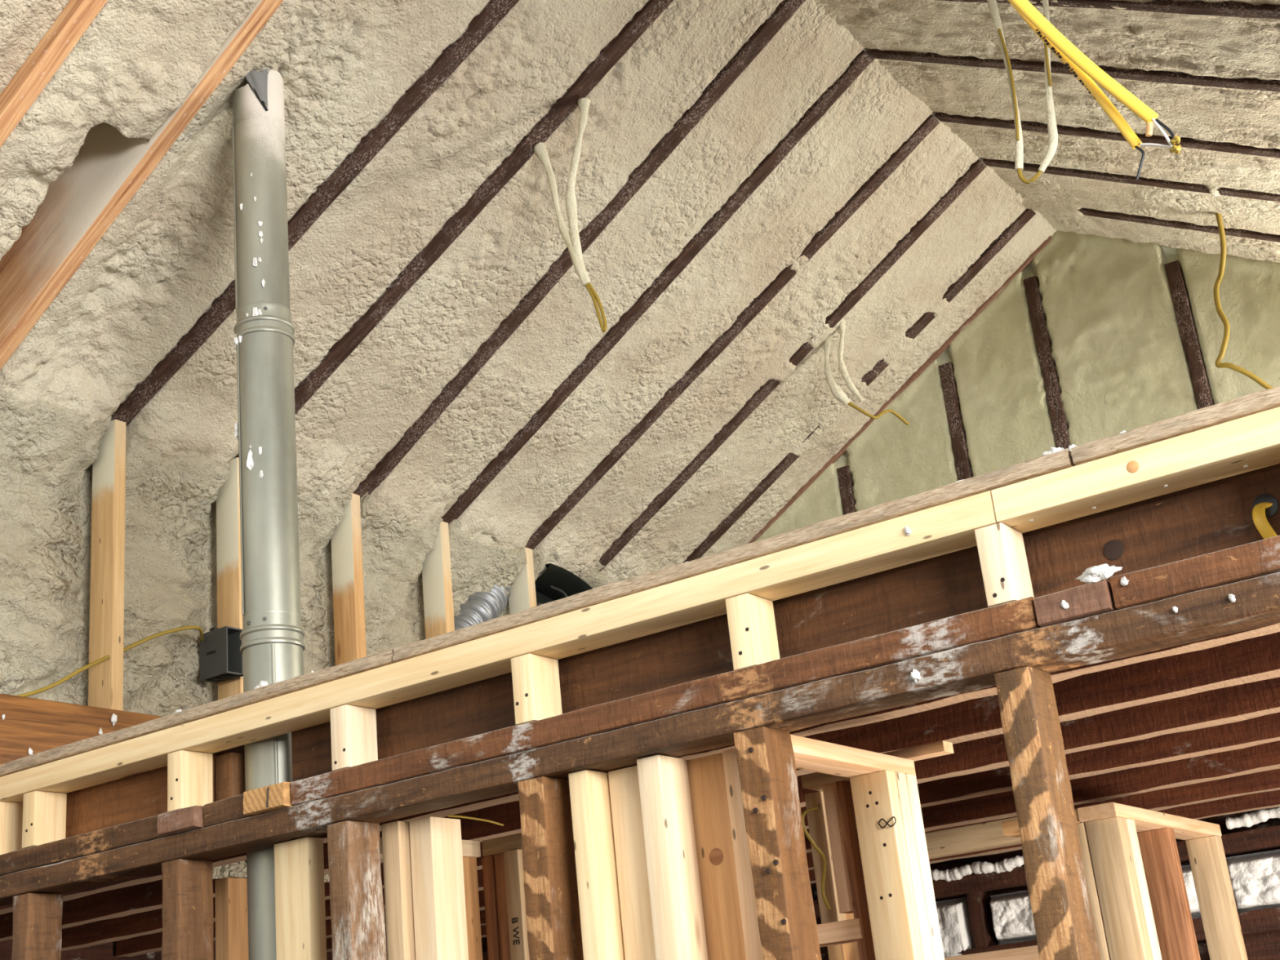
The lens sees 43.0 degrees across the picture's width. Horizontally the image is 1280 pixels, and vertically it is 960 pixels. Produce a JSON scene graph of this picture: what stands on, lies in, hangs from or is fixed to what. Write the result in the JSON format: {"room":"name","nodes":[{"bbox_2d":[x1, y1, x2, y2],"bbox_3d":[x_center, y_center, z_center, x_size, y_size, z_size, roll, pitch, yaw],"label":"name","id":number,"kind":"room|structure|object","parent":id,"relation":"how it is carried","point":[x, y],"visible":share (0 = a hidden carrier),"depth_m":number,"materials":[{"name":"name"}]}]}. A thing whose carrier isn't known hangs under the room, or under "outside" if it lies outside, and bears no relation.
{"room":"house under construction","nodes":[
{"label":"house under construction","id":0,"kind":"room"},
{"bbox_2d":[0,938,386,959],"bbox_3d":[-1.789,2.545,4.931,0.100,2.450,3.700,-18,-23,31],"label":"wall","id":1,"kind":"structure","parent":0,"point":[106,951],"depth_m":5.35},
{"bbox_2d":[229,745,244,753],"bbox_3d":[0.461,0.646,4.011,5.500,0.025,2.950,-18,-23,31],"label":"ceiling","id":2,"kind":"structure","parent":0,"point":[240,749],"depth_m":3.37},
{"bbox_2d":[0,631,1279,941],"bbox_3d":[0.069,0.595,3.461,5.450,0.188,0.067,-18,-23,31],"label":"joist","id":3,"kind":"object","parent":2,"relation":"attached to","point":[1255,659],"visible":0.23,"depth_m":3.05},
{"bbox_2d":[0,622,1279,915],"bbox_3d":[-0.136,0.514,3.177,5.450,0.188,0.065,-18,-23,31],"label":"joist","id":4,"kind":"object","parent":2,"relation":"attached to","point":[1061,675],"visible":0.17,"depth_m":2.80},
{"bbox_2d":[61,676,1279,951],"bbox_3d":[0.286,0.682,3.761,5.450,0.187,0.073,-18,-23,31],"label":"joist","id":5,"kind":"object","parent":2,"relation":"attached to","point":[1237,703],"visible":0.13,"depth_m":3.31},
{"bbox_2d":[115,711,1279,956],"bbox_3d":[0.494,0.766,4.049,5.450,0.188,0.072,-18,-23,31],"label":"joist","id":6,"kind":"object","parent":2,"relation":"attached to","point":[1264,729],"visible":0.16,"depth_m":3.65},
{"bbox_2d":[325,740,1279,937],"bbox_3d":[0.745,0.866,4.396,5.450,0.175,0.073,-18,-23,31],"label":"joist","id":7,"kind":"object","parent":2,"relation":"attached to","point":[1264,757],"visible":0.1,"depth_m":4.05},
{"bbox_2d":[326,768,1279,951],"bbox_3d":[0.979,0.960,4.720,5.450,0.184,0.066,-18,-23,31],"label":"joist","id":8,"kind":"object","parent":2,"relation":"attached to","point":[1266,780],"visible":0.07,"depth_m":4.36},
{"bbox_2d":[386,790,1279,953],"bbox_3d":[1.202,1.048,5.027,5.450,0.186,0.062,-18,-23,31],"label":"joist","id":9,"kind":"object","parent":2,"relation":"attached to","point":[1270,799],"visible":0.06,"depth_m":4.70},
{"bbox_2d":[0,383,626,884],"bbox_3d":[-0.858,0.492,4.464,0.216,1.190,3.791,-18,-23,31],"label":"wall","id":10,"kind":"structure","parent":0,"point":[47,455],"depth_m":4.06,"materials":[{"name":"plastic"}]},
{"bbox_2d":[0,693,162,764],"bbox_3d":[-0.759,0.876,4.383,0.125,0.297,3.450,-18,-23,31],"label":"plywood sheet","id":11,"kind":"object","parent":10,"relation":"attached to","point":[39,725],"depth_m":3.57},
{"bbox_2d":[88,419,125,711],"bbox_3d":[-1.279,0.205,3.900,0.085,0.725,0.035,-18,-23,31],"label":"stud","id":12,"kind":"object","parent":11,"relation":"on","point":[106,634],"visible":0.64,"depth_m":3.88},
{"bbox_2d":[216,457,243,700],"bbox_3d":[-1.055,0.294,4.209,0.085,0.725,0.035,-18,-23,31],"label":"stud","id":13,"kind":"object","parent":11,"relation":"on","point":[229,614],"visible":0.32,"depth_m":4.22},
{"bbox_2d":[200,626,243,683],"bbox_3d":[-1.052,0.440,4.104,0.119,0.137,0.056,-18,-23,31],"label":"electrical box","id":14,"kind":"object","parent":13,"relation":"attached to","point":[220,655],"visible":0.95,"depth_m":4.09,"materials":[{"name":"grey plastic"}]},
{"bbox_2d":[330,493,366,665],"bbox_3d":[-0.813,0.391,4.544,0.085,0.725,0.039,-18,-23,31],"label":"stud","id":15,"kind":"object","parent":11,"relation":"on","point":[349,629],"visible":0.46,"depth_m":4.56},
{"bbox_2d":[422,521,454,639],"bbox_3d":[-0.595,0.478,4.845,0.085,0.725,0.039,-18,-23,31],"label":"stud","id":16,"kind":"object","parent":11,"relation":"on","point":[436,571],"visible":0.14,"depth_m":4.88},
{"bbox_2d":[508,546,537,614],"bbox_3d":[-0.360,0.572,5.171,0.085,0.725,0.039,-18,-23,31],"label":"stud","id":17,"kind":"object","parent":11,"relation":"on","point":[522,597],"visible":0.14,"depth_m":5.23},
{"bbox_2d":[123,646,199,715],"bbox_3d":[-1.194,0.528,4.047,0.104,0.316,0.325,-18,-23,31],"label":"foam","id":18,"kind":"object","parent":10,"relation":"attached to","point":[164,684],"visible":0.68,"depth_m":4.02,"materials":[{"name":"plastic"}]},
{"bbox_2d":[453,584,511,630],"bbox_3d":[-0.536,0.452,5.088,0.151,0.387,0.392,-18,-23,31],"label":"flexible duct","id":19,"kind":"object","parent":10,"relation":"attached to","point":[481,606],"visible":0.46,"depth_m":5.10,"materials":[{"name":"metal"}]},
{"bbox_2d":[534,563,592,605],"bbox_3d":[-0.233,0.450,5.444,0.130,0.255,0.360,-18,-23,31],"label":"vent hood","id":20,"kind":"object","parent":10,"relation":"attached to","point":[556,583],"visible":0.29,"depth_m":5.40,"materials":[{"name":"black plastic"}]},
{"bbox_2d":[0,0,1057,583],"bbox_3d":[-0.339,-0.557,4.392,1.884,1.092,3.790,-18,-23,31],"label":"ceiling","id":21,"kind":"structure","parent":0,"point":[162,264],"depth_m":4.32,"materials":[{"name":"plastic"}]},
{"bbox_2d":[0,0,107,147],"bbox_3d":[-1.118,-1.014,3.257,1.706,1.088,0.044,-18,-23,31],"label":"rafter","id":22,"kind":"object","parent":21,"relation":"attached to","point":[40,66],"visible":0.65,"depth_m":3.25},
{"bbox_2d":[0,0,283,369],"bbox_3d":[-0.961,-0.975,3.535,1.755,1.175,0.043,-18,-23,31],"label":"rafter","id":23,"kind":"object","parent":21,"relation":"attached to","point":[77,209],"visible":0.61,"depth_m":3.61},
{"bbox_2d":[111,0,519,426],"bbox_3d":[-0.667,-0.821,3.849,1.688,1.046,0.058,-16,-22,26],"label":"rafter","id":24,"kind":"object","parent":21,"relation":"attached to","point":[482,24],"visible":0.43,"depth_m":3.83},
{"bbox_2d":[235,0,673,457],"bbox_3d":[-0.453,-0.735,4.146,1.684,1.045,0.056,-17,-23,28],"label":"rafter","id":25,"kind":"object","parent":21,"relation":"attached to","point":[642,20],"visible":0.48,"depth_m":4.10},
{"bbox_2d":[533,97,607,332],"bbox_3d":[-0.172,-0.624,3.958,0.189,0.636,0.028,-18,-23,29],"label":"hanging wire","id":26,"kind":"object","parent":25,"relation":"hanging from","point":[571,238],"visible":0.94,"depth_m":3.96,"materials":[{"name":"plastic"}]},
{"bbox_2d":[353,0,805,497],"bbox_3d":[-0.227,-0.646,4.457,1.681,1.045,0.053,-18,-23,31],"label":"rafter","id":27,"kind":"object","parent":21,"relation":"attached to","point":[748,52],"visible":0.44,"depth_m":4.39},
{"bbox_2d":[441,49,873,524],"bbox_3d":[-0.016,-0.561,4.750,1.681,1.045,0.053,-18,-23,31],"label":"rafter","id":28,"kind":"object","parent":21,"relation":"attached to","point":[862,60],"visible":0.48,"depth_m":4.68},
{"bbox_2d":[524,114,939,550],"bbox_3d":[0.221,-0.466,5.077,1.681,1.045,0.053,-18,-23,30],"label":"rafter","id":29,"kind":"object","parent":21,"relation":"attached to","point":[881,175],"visible":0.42,"depth_m":5.02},
{"bbox_2d":[598,159,986,571],"bbox_3d":[0.426,-0.384,5.361,1.681,1.045,0.052,-18,-23,31],"label":"rafter","id":30,"kind":"object","parent":21,"relation":"attached to","point":[975,168],"visible":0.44,"depth_m":5.30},
{"bbox_2d":[823,320,909,425],"bbox_3d":[0.744,-0.391,5.307,0.280,0.413,0.109,1,-21,-18],"label":"hanging wire","id":31,"kind":"object","parent":30,"relation":"hanging from","point":[835,389],"visible":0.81,"depth_m":5.27,"materials":[{"name":"plastic"}]},
{"bbox_2d":[682,208,1035,563],"bbox_3d":[0.660,-0.291,5.685,1.681,1.045,0.053,-18,-23,31],"label":"rafter","id":32,"kind":"object","parent":21,"relation":"attached to","point":[1010,232],"visible":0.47,"depth_m":5.58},
{"bbox_2d":[747,235,1053,543],"bbox_3d":[0.829,-0.264,5.829,1.533,0.937,0.027,-18,-23,31],"label":"rafter","id":33,"kind":"object","parent":21,"relation":"attached to","point":[935,355],"visible":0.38,"depth_m":5.75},
{"bbox_2d":[481,808,1279,959],"bbox_3d":[1.446,2.144,4.786,5.500,2.470,0.060,-18,-23,31],"label":"wall","id":34,"kind":"structure","parent":0,"point":[1263,946],"depth_m":4.84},
{"bbox_2d":[482,824,1279,959],"bbox_3d":[1.304,1.216,5.053,5.300,0.059,0.093,-18,-23,31],"label":"wall rail","id":35,"kind":"object","parent":34,"relation":"attached to","point":[1266,837],"visible":0.2,"depth_m":5.08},
{"bbox_2d":[930,855,1024,881],"bbox_3d":[1.059,1.237,5.157,0.345,0.050,0.046,-19,-24,31],"label":"bead","id":36,"kind":"object","parent":35,"relation":"on","point":[1006,864],"visible":0.9,"depth_m":5.14},
{"bbox_2d":[935,897,974,957],"bbox_3d":[1.008,1.500,5.173,0.140,0.325,0.093,-18,-23,31],"label":"foam","id":37,"kind":"object","parent":34,"relation":"attached to","point":[953,917],"visible":0.72,"depth_m":5.17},
{"bbox_2d":[944,906,1279,955],"bbox_3d":[1.327,1.429,4.977,5.300,0.066,0.091,-18,-23,31],"label":"wall rail","id":38,"kind":"object","parent":34,"relation":"attached to","point":[1264,920],"visible":0.24,"depth_m":4.67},
{"bbox_2d":[990,889,1036,944],"bbox_3d":[1.185,1.367,5.086,0.200,0.156,0.088,-18,-23,31],"label":"foam","id":39,"kind":"object","parent":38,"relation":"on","point":[1012,918],"visible":0.77,"depth_m":5.07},
{"bbox_2d":[1225,848,1279,912],"bbox_3d":[1.857,1.142,4.663,0.350,0.170,0.093,-18,-23,31],"label":"window","id":40,"kind":"structure","parent":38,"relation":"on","point":[1255,877],"depth_m":4.68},
{"bbox_2d":[755,230,1279,542],"bbox_3d":[1.789,-0.079,5.102,4.044,1.876,0.048,-18,-23,31],"label":"wall","id":41,"kind":"structure","parent":0,"point":[1118,354],"depth_m":5.45,"materials":[{"name":"plastic"}]},
{"bbox_2d":[938,362,973,480],"bbox_3d":[1.150,0.291,5.465,0.050,1.487,0.035,-18,-23,31],"label":"stud","id":42,"kind":"object","parent":41,"relation":"attached to","point":[963,466],"visible":0.19,"depth_m":5.63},
{"bbox_2d":[1022,275,1070,448],"bbox_3d":[1.431,0.098,5.317,0.050,1.692,0.035,-18,-23,31],"label":"stud","id":43,"kind":"object","parent":41,"relation":"attached to","point":[1043,344],"visible":0.41,"depth_m":5.48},
{"bbox_2d":[1164,260,1213,408],"bbox_3d":[1.822,0.026,5.056,0.051,1.572,0.035,-18,-23,31],"label":"stud","id":44,"kind":"object","parent":41,"relation":"attached to","point":[1188,331],"visible":0.32,"depth_m":5.22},
{"bbox_2d":[813,0,1279,262],"bbox_3d":[1.146,-1.056,3.364,1.927,1.124,3.933,-18,-23,31],"label":"ceiling","id":45,"kind":"structure","parent":0,"point":[1195,45],"depth_m":4.30,"materials":[{"name":"plastic"}]},
{"bbox_2d":[986,0,1057,183],"bbox_3d":[0.795,-0.894,3.357,0.143,0.604,0.018,-18,-23,31],"label":"hanging wire","id":46,"kind":"object","parent":45,"relation":"hanging from","point":[1051,122],"visible":0.94,"depth_m":3.31,"materials":[{"name":"plastic"}]},
{"bbox_2d":[867,48,1279,92],"bbox_3d":[1.477,-0.982,3.792,1.955,1.202,0.045,-18,-23,31],"label":"rafter","id":47,"kind":"object","parent":45,"relation":"attached to","point":[1157,76],"visible":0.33,"depth_m":4.01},
{"bbox_2d":[1008,0,1181,180],"bbox_3d":[0.386,-0.415,1.505,0.172,0.357,0.015,-23,-26,39],"label":"cable","id":48,"kind":"object","parent":45,"relation":"hanging from","point":[1090,85],"visible":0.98,"depth_m":1.46,"materials":[{"name":"yellow plastic"}]},
{"bbox_2d":[1009,0,1180,147],"bbox_3d":[0.339,-0.538,1.557,0.239,0.601,0.009,-18,-23,31],"label":"cable","id":49,"kind":"object","parent":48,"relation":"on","point":[1025,7],"visible":1,"depth_m":1.46,"materials":[{"name":"yellow plastic"}]},
{"bbox_2d":[934,111,1279,158],"bbox_3d":[1.723,-0.884,4.131,1.955,1.202,0.046,-18,-23,31],"label":"rafter","id":50,"kind":"object","parent":45,"relation":"attached to","point":[1227,147],"visible":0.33,"depth_m":4.46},
{"bbox_2d":[939,0,1279,18],"bbox_3d":[1.254,-1.071,3.484,1.955,1.202,0.045,-18,-23,31],"label":"rafter","id":51,"kind":"object","parent":45,"relation":"attached to","point":[1234,9],"visible":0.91,"depth_m":3.52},
{"bbox_2d":[982,158,1279,202],"bbox_3d":[1.920,-0.805,4.405,1.956,1.202,0.045,-18,-23,31],"label":"rafter","id":52,"kind":"object","parent":45,"relation":"attached to","point":[1106,176],"visible":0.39,"depth_m":4.76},
{"bbox_2d":[1077,208,1279,242],"bbox_3d":[2.128,-0.722,4.691,1.955,1.202,0.045,-18,-23,31],"label":"rafter","id":53,"kind":"object","parent":45,"relation":"attached to","point":[1086,211],"visible":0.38,"depth_m":5.03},
{"bbox_2d":[1213,212,1273,389],"bbox_3d":[1.807,-0.551,4.765,0.280,0.680,0.200,-10,-20,10],"label":"wire","id":54,"kind":"object","parent":45,"relation":"hanging from","point":[1219,218],"visible":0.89,"depth_m":4.82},
{"bbox_3d":[0.217,2.121,0.688,7.900,0.040,8.300,-18,-23,31],"label":"floor","id":55,"kind":"structure","parent":0,"visible":0},
{"bbox_2d":[11,893,62,959],"bbox_3d":[-1.082,1.846,2.837,0.056,2.192,0.084,-18,-23,31],"label":"post","id":56,"kind":"object","parent":55,"relation":"on","point":[37,917],"visible":1,"depth_m":3.17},
{"bbox_2d":[161,858,213,959],"bbox_3d":[-0.724,1.727,2.613,0.057,2.192,0.084,-18,-23,31],"label":"post","id":57,"kind":"object","parent":55,"relation":"on","point":[188,920],"visible":1,"depth_m":2.94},
{"bbox_2d":[214,877,248,959],"bbox_3d":[-0.706,1.830,2.901,0.040,2.192,0.083,-18,-23,31],"label":"stud","id":58,"kind":"object","parent":55,"relation":"on","point":[231,893],"visible":0.76,"depth_m":3.22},
{"bbox_2d":[231,68,305,959],"bbox_3d":[-0.646,0.926,2.922,0.144,3.885,0.126,-23,-26,39],"label":"vent pipe","id":59,"kind":"object","parent":55,"relation":"on","point":[273,646],"visible":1,"depth_m":3.25,"materials":[{"name":"metal"}]},
{"bbox_2d":[274,837,326,959],"bbox_3d":[-0.499,1.666,2.510,0.085,2.192,0.040,-18,-23,31],"label":"stud","id":60,"kind":"object","parent":55,"relation":"on","point":[299,864],"visible":1,"depth_m":2.83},
{"bbox_2d":[327,820,386,959],"bbox_3d":[-0.383,1.613,2.399,0.058,2.192,0.085,-18,-23,31],"label":"post","id":61,"kind":"object","parent":55,"relation":"on","point":[356,891],"visible":1,"depth_m":2.71,"materials":[{"name":"wood"}]},
{"bbox_2d":[0,571,1279,906],"bbox_3d":[-0.246,0.485,2.626,3.850,0.048,0.092,-18,-23,31],"label":"plate","id":62,"kind":"object","parent":61,"relation":"on","point":[1208,613],"visible":0.96,"depth_m":2.35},
{"bbox_2d":[0,815,168,876],"bbox_3d":[-1.336,0.804,3.322,1.188,0.043,0.086,-18,-23,31],"label":"plate","id":63,"kind":"object","parent":62,"relation":"on","point":[143,830],"visible":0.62,"depth_m":3.11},
{"bbox_2d":[0,801,25,854],"bbox_3d":[-1.294,0.716,3.314,0.043,0.107,0.076,-18,-23,31],"label":"stud","id":64,"kind":"object","parent":63,"relation":"on","point":[11,813],"visible":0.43,"depth_m":3.30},
{"bbox_2d":[22,791,66,848],"bbox_3d":[-1.193,0.682,3.251,0.040,0.107,0.076,-18,-23,31],"label":"stud","id":65,"kind":"object","parent":63,"relation":"on","point":[44,813],"visible":0.9,"depth_m":3.23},
{"bbox_2d":[65,749,229,838],"bbox_3d":[-1.189,0.711,3.341,0.958,0.222,0.043,-18,-23,31],"label":"board","id":66,"kind":"object","parent":62,"relation":"attached to","point":[143,795],"visible":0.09,"depth_m":3.23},
{"bbox_2d":[215,752,245,801],"bbox_3d":[-0.773,0.586,3.075,0.050,0.130,0.043,-18,-23,31],"label":"block","id":67,"kind":"object","parent":66,"relation":"attached to","point":[230,766],"visible":0.52,"depth_m":3.07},
{"bbox_2d":[156,805,206,835],"bbox_3d":[-0.817,0.627,2.981,0.097,0.040,0.094,-18,-23,31],"label":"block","id":68,"kind":"object","parent":62,"relation":"on","point":[182,820],"visible":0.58,"depth_m":2.94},
{"bbox_2d":[167,750,213,811],"bbox_3d":[-0.839,0.564,3.029,0.040,0.107,0.077,-18,-23,31],"label":"stud","id":69,"kind":"object","parent":68,"relation":"on","point":[189,773],"visible":0.89,"depth_m":3.01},
{"bbox_2d":[243,782,293,815],"bbox_3d":[-0.633,0.565,2.868,0.100,0.043,0.093,-18,-23,31],"label":"plate","id":70,"kind":"object","parent":62,"relation":"on","point":[266,799],"visible":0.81,"depth_m":2.83,"materials":[{"name":"wood"}]},
{"bbox_2d":[290,596,1042,805],"bbox_3d":[-0.026,0.366,2.495,1.372,0.043,0.079,-18,-23,31],"label":"plate","id":71,"kind":"object","parent":62,"relation":"on","point":[1020,615],"visible":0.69,"depth_m":2.39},
{"bbox_2d":[329,704,377,770],"bbox_3d":[-0.495,0.450,2.814,0.040,0.107,0.076,-18,-23,31],"label":"stud","id":72,"kind":"object","parent":71,"relation":"on","point":[353,734],"visible":0.9,"depth_m":2.79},
{"bbox_2d":[0,448,1075,803],"bbox_3d":[-0.625,0.403,2.922,2.974,0.077,0.082,-18,-23,31],"label":"plate","id":73,"kind":"object","parent":72,"relation":"on","point":[948,527],"depth_m":2.57,"materials":[{"name":"wood"}]},
{"bbox_2d":[511,653,562,724],"bbox_3d":[-0.166,0.340,2.607,0.040,0.107,0.077,-18,-23,31],"label":"stud","id":74,"kind":"object","parent":71,"relation":"on","point":[535,678],"visible":0.9,"depth_m":2.58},
{"bbox_2d":[725,593,779,670],"bbox_3d":[0.167,0.230,2.398,0.040,0.107,0.076,-18,-23,31],"label":"stud","id":75,"kind":"object","parent":71,"relation":"on","point":[750,617],"visible":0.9,"depth_m":2.38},
{"bbox_2d":[974,522,1034,607],"bbox_3d":[0.493,0.121,2.193,0.040,0.107,0.077,-18,-23,31],"label":"stud","id":76,"kind":"object","parent":71,"relation":"on","point":[1004,566],"visible":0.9,"depth_m":2.17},
{"bbox_2d":[291,462,1279,782],"bbox_3d":[0.386,0.187,2.354,2.480,0.223,0.044,-18,-23,31],"label":"board","id":77,"kind":"object","parent":62,"relation":"attached to","point":[1214,516],"visible":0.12,"depth_m":2.37,"materials":[{"name":"brown wood"}]},
{"bbox_2d":[1033,579,1118,626],"bbox_3d":[0.578,0.167,2.118,0.096,0.039,0.092,-18,-23,31],"label":"plate","id":78,"kind":"object","parent":62,"relation":"on","point":[1091,599],"visible":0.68,"depth_m":2.08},
{"bbox_2d":[1109,535,1279,609],"bbox_3d":[0.971,0.036,1.876,0.854,0.043,0.088,-18,-23,31],"label":"plate","id":79,"kind":"object","parent":62,"relation":"on","point":[1261,557],"visible":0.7,"depth_m":2.01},
{"bbox_2d":[381,821,415,959],"bbox_3d":[-0.305,1.620,2.438,0.040,2.192,0.063,-18,-23,31],"label":"stud","id":80,"kind":"object","parent":55,"relation":"on","point":[396,845],"visible":0.73,"depth_m":2.75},
{"bbox_2d":[408,817,468,959],"bbox_3d":[-0.248,1.614,2.438,0.050,2.192,0.080,-18,-23,31],"label":"stud","id":81,"kind":"object","parent":55,"relation":"on","point":[440,926],"visible":1,"depth_m":2.75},
{"bbox_2d":[462,857,482,959],"bbox_3d":[-0.233,1.728,2.711,0.034,2.161,0.049,-18,-23,31],"label":"stud","id":82,"kind":"object","parent":55,"relation":"on","point":[469,864],"visible":0.41,"depth_m":3.04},
{"bbox_2d":[481,855,501,959],"bbox_3d":[-0.176,1.731,2.733,0.027,2.161,0.038,-18,-23,31],"label":"stud","id":83,"kind":"object","parent":55,"relation":"on","point":[488,862],"visible":0.71,"depth_m":3.05,"materials":[{"name":"red wood"}]},
{"bbox_2d":[493,853,511,959],"bbox_3d":[-0.149,1.722,2.718,0.033,2.161,0.036,-18,-23,31],"label":"stud","id":84,"kind":"object","parent":55,"relation":"on","point":[504,932],"visible":0.47,"depth_m":3.04,"materials":[{"name":"red wood"}]},
{"bbox_2d":[503,849,529,959],"bbox_3d":[-0.124,1.711,2.693,0.035,2.161,0.051,-18,-23,31],"label":"stud","id":85,"kind":"object","parent":55,"relation":"on","point":[513,865],"visible":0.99,"depth_m":3.01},
{"bbox_2d":[518,776,583,959],"bbox_3d":[-0.043,1.500,2.185,0.058,2.192,0.084,-18,-23,31],"label":"post","id":86,"kind":"object","parent":55,"relation":"on","point":[553,926],"visible":0.92,"depth_m":2.49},
{"bbox_2d":[568,769,625,959],"bbox_3d":[0.030,1.482,2.157,0.036,2.192,0.074,-18,-23,31],"label":"stud","id":87,"kind":"object","parent":55,"relation":"on","point":[601,922],"visible":0.82,"depth_m":2.46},
{"bbox_2d":[608,765,656,959],"bbox_3d":[0.099,1.473,2.151,0.078,2.192,0.038,-18,-23,31],"label":"stud","id":88,"kind":"object","parent":55,"relation":"on","point":[624,784],"visible":0.55,"depth_m":2.46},
{"bbox_2d":[636,755,707,959],"bbox_3d":[0.140,1.451,2.101,0.041,2.192,0.080,-18,-23,31],"label":"stud","id":89,"kind":"object","parent":55,"relation":"on","point":[672,864],"visible":1,"depth_m":2.40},
{"bbox_2d":[686,752,746,959],"bbox_3d":[0.210,1.454,2.128,0.082,2.192,0.039,-18,-23,31],"label":"stud","id":90,"kind":"object","parent":55,"relation":"on","point":[723,928],"visible":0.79,"depth_m":2.43,"materials":[{"name":"red wood"}]},
{"bbox_2d":[722,747,762,959],"bbox_3d":[0.258,1.435,2.092,0.034,2.192,0.050,-18,-23,31],"label":"stud","id":91,"kind":"object","parent":55,"relation":"on","point":[753,946],"visible":0.36,"depth_m":2.39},
{"bbox_2d":[733,726,822,959],"bbox_3d":[0.284,1.391,1.979,0.056,2.192,0.088,-18,-23,31],"label":"post","id":92,"kind":"object","parent":55,"relation":"on","point":[767,771],"visible":1,"depth_m":2.27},
{"bbox_2d":[826,912,859,959],"bbox_3d":[0.617,2.047,3.959,0.048,2.250,0.085,-18,-23,31],"label":"stud","id":93,"kind":"object","parent":55,"relation":"on","point":[849,951],"visible":0.02,"depth_m":4.23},
{"bbox_2d":[924,817,1021,859],"bbox_3d":[0.789,0.929,4.158,0.630,0.057,0.085,-18,-23,31],"label":"header","id":94,"kind":"object","parent":93,"relation":"attached to","point":[988,835],"visible":0.32,"depth_m":4.09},
{"bbox_2d":[835,780,875,959],"bbox_3d":[0.452,1.523,2.358,0.015,2.170,0.050,-18,-23,31],"label":"stud","id":95,"kind":"object","parent":55,"relation":"on","point":[860,909],"visible":0.73,"depth_m":2.66,"materials":[{"name":"red wood"}]},
{"bbox_2d":[816,918,862,946],"bbox_3d":[0.315,0.750,2.683,0.144,0.032,0.065,-18,-23,31],"label":"blocking","id":96,"kind":"object","parent":95,"relation":"attached to","point":[845,931],"visible":0.52,"depth_m":2.64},
{"bbox_2d":[804,791,845,924],"bbox_3d":[0.316,0.646,2.772,0.034,0.220,0.030,-18,-23,31],"label":"stud","id":97,"kind":"object","parent":96,"relation":"on","point":[817,819],"visible":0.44,"depth_m":2.76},
{"bbox_2d":[822,783,853,913],"bbox_3d":[0.339,0.614,2.709,0.030,0.208,0.038,-18,-23,31],"label":"stud","id":98,"kind":"object","parent":96,"relation":"on","point":[829,791],"visible":0.7,"depth_m":2.69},
{"bbox_2d":[849,770,923,959],"bbox_3d":[0.484,1.493,2.276,0.068,2.166,0.035,-18,-23,31],"label":"stud","id":99,"kind":"object","parent":55,"relation":"on","point":[895,935],"visible":1,"depth_m":2.58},
{"bbox_2d":[894,772,933,959],"bbox_3d":[0.504,1.501,2.304,0.069,2.166,0.035,-18,-23,31],"label":"stud","id":100,"kind":"object","parent":55,"relation":"on","point":[919,900],"visible":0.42,"depth_m":2.60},
{"bbox_2d":[905,773,944,959],"bbox_3d":[0.526,1.509,2.333,0.070,2.166,0.037,-18,-23,31],"label":"stud","id":101,"kind":"object","parent":55,"relation":"on","point":[912,785],"visible":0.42,"depth_m":2.63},
{"bbox_2d":[790,734,915,777],"bbox_3d":[0.311,0.442,2.561,0.072,0.026,0.413,-18,-23,31],"label":"header","id":102,"kind":"object","parent":101,"relation":"on","point":[810,754],"visible":0.7,"depth_m":2.53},
{"bbox_2d":[966,891,996,947],"bbox_3d":[1.184,2.339,4.819,0.051,2.180,0.083,-18,-23,31],"label":"stud","id":103,"kind":"object","parent":55,"relation":"on","point":[979,904],"visible":0.8,"depth_m":5.14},
{"bbox_2d":[994,666,1100,959],"bbox_3d":[0.611,1.283,1.776,0.057,2.192,0.085,-18,-23,31],"label":"post","id":104,"kind":"object","parent":55,"relation":"on","point":[1060,899],"visible":1,"depth_m":2.06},
{"bbox_2d":[1076,822,1110,959],"bbox_3d":[1.073,1.762,3.176,0.022,2.161,0.060,-18,-23,31],"label":"stud","id":105,"kind":"object","parent":55,"relation":"on","point":[1099,926],"visible":0.58,"depth_m":3.47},
{"bbox_2d":[1084,817,1153,959],"bbox_3d":[1.112,1.748,3.149,0.074,2.161,0.055,-18,-23,31],"label":"stud","id":106,"kind":"object","parent":55,"relation":"on","point":[1108,841],"visible":1,"depth_m":3.44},
{"bbox_2d":[1125,818,1162,959],"bbox_3d":[1.145,1.760,3.193,0.075,2.161,0.052,-18,-23,31],"label":"stud","id":107,"kind":"object","parent":55,"relation":"on","point":[1131,825],"visible":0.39,"depth_m":3.49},
{"bbox_2d":[1137,827,1200,959],"bbox_3d":[1.312,1.834,3.442,0.078,2.161,0.045,-18,-23,31],"label":"stud","id":108,"kind":"object","parent":55,"relation":"on","point":[1176,936],"visible":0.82,"depth_m":3.74,"materials":[{"name":"red wood"}]},
{"bbox_2d":[1077,802,1221,839],"bbox_3d":[1.208,0.805,3.809,0.082,0.030,0.785,-18,-23,31],"label":"header","id":109,"kind":"object","parent":108,"relation":"on","point":[1184,828],"visible":0.92,"depth_m":3.70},
{"bbox_2d":[1185,835,1248,959],"bbox_3d":[1.523,1.913,3.720,0.078,2.161,0.050,-18,-23,31],"label":"stud","id":110,"kind":"object","parent":55,"relation":"on","point":[1206,855],"visible":1,"depth_m":4.02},
{"bbox_3d":[0.825,0.011,1.987,0.040,0.107,0.075,-18,-23,31],"label":"stud","id":111,"kind":"object","parent":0,"visible":0},
{"bbox_2d":[991,386,1279,533],"bbox_3d":[0.899,-0.103,1.966,0.987,0.079,0.082,-18,-23,31],"label":"plate","id":112,"kind":"object","parent":111,"relation":"on","point":[1251,442],"depth_m":2.08,"materials":[{"name":"beige wood"}]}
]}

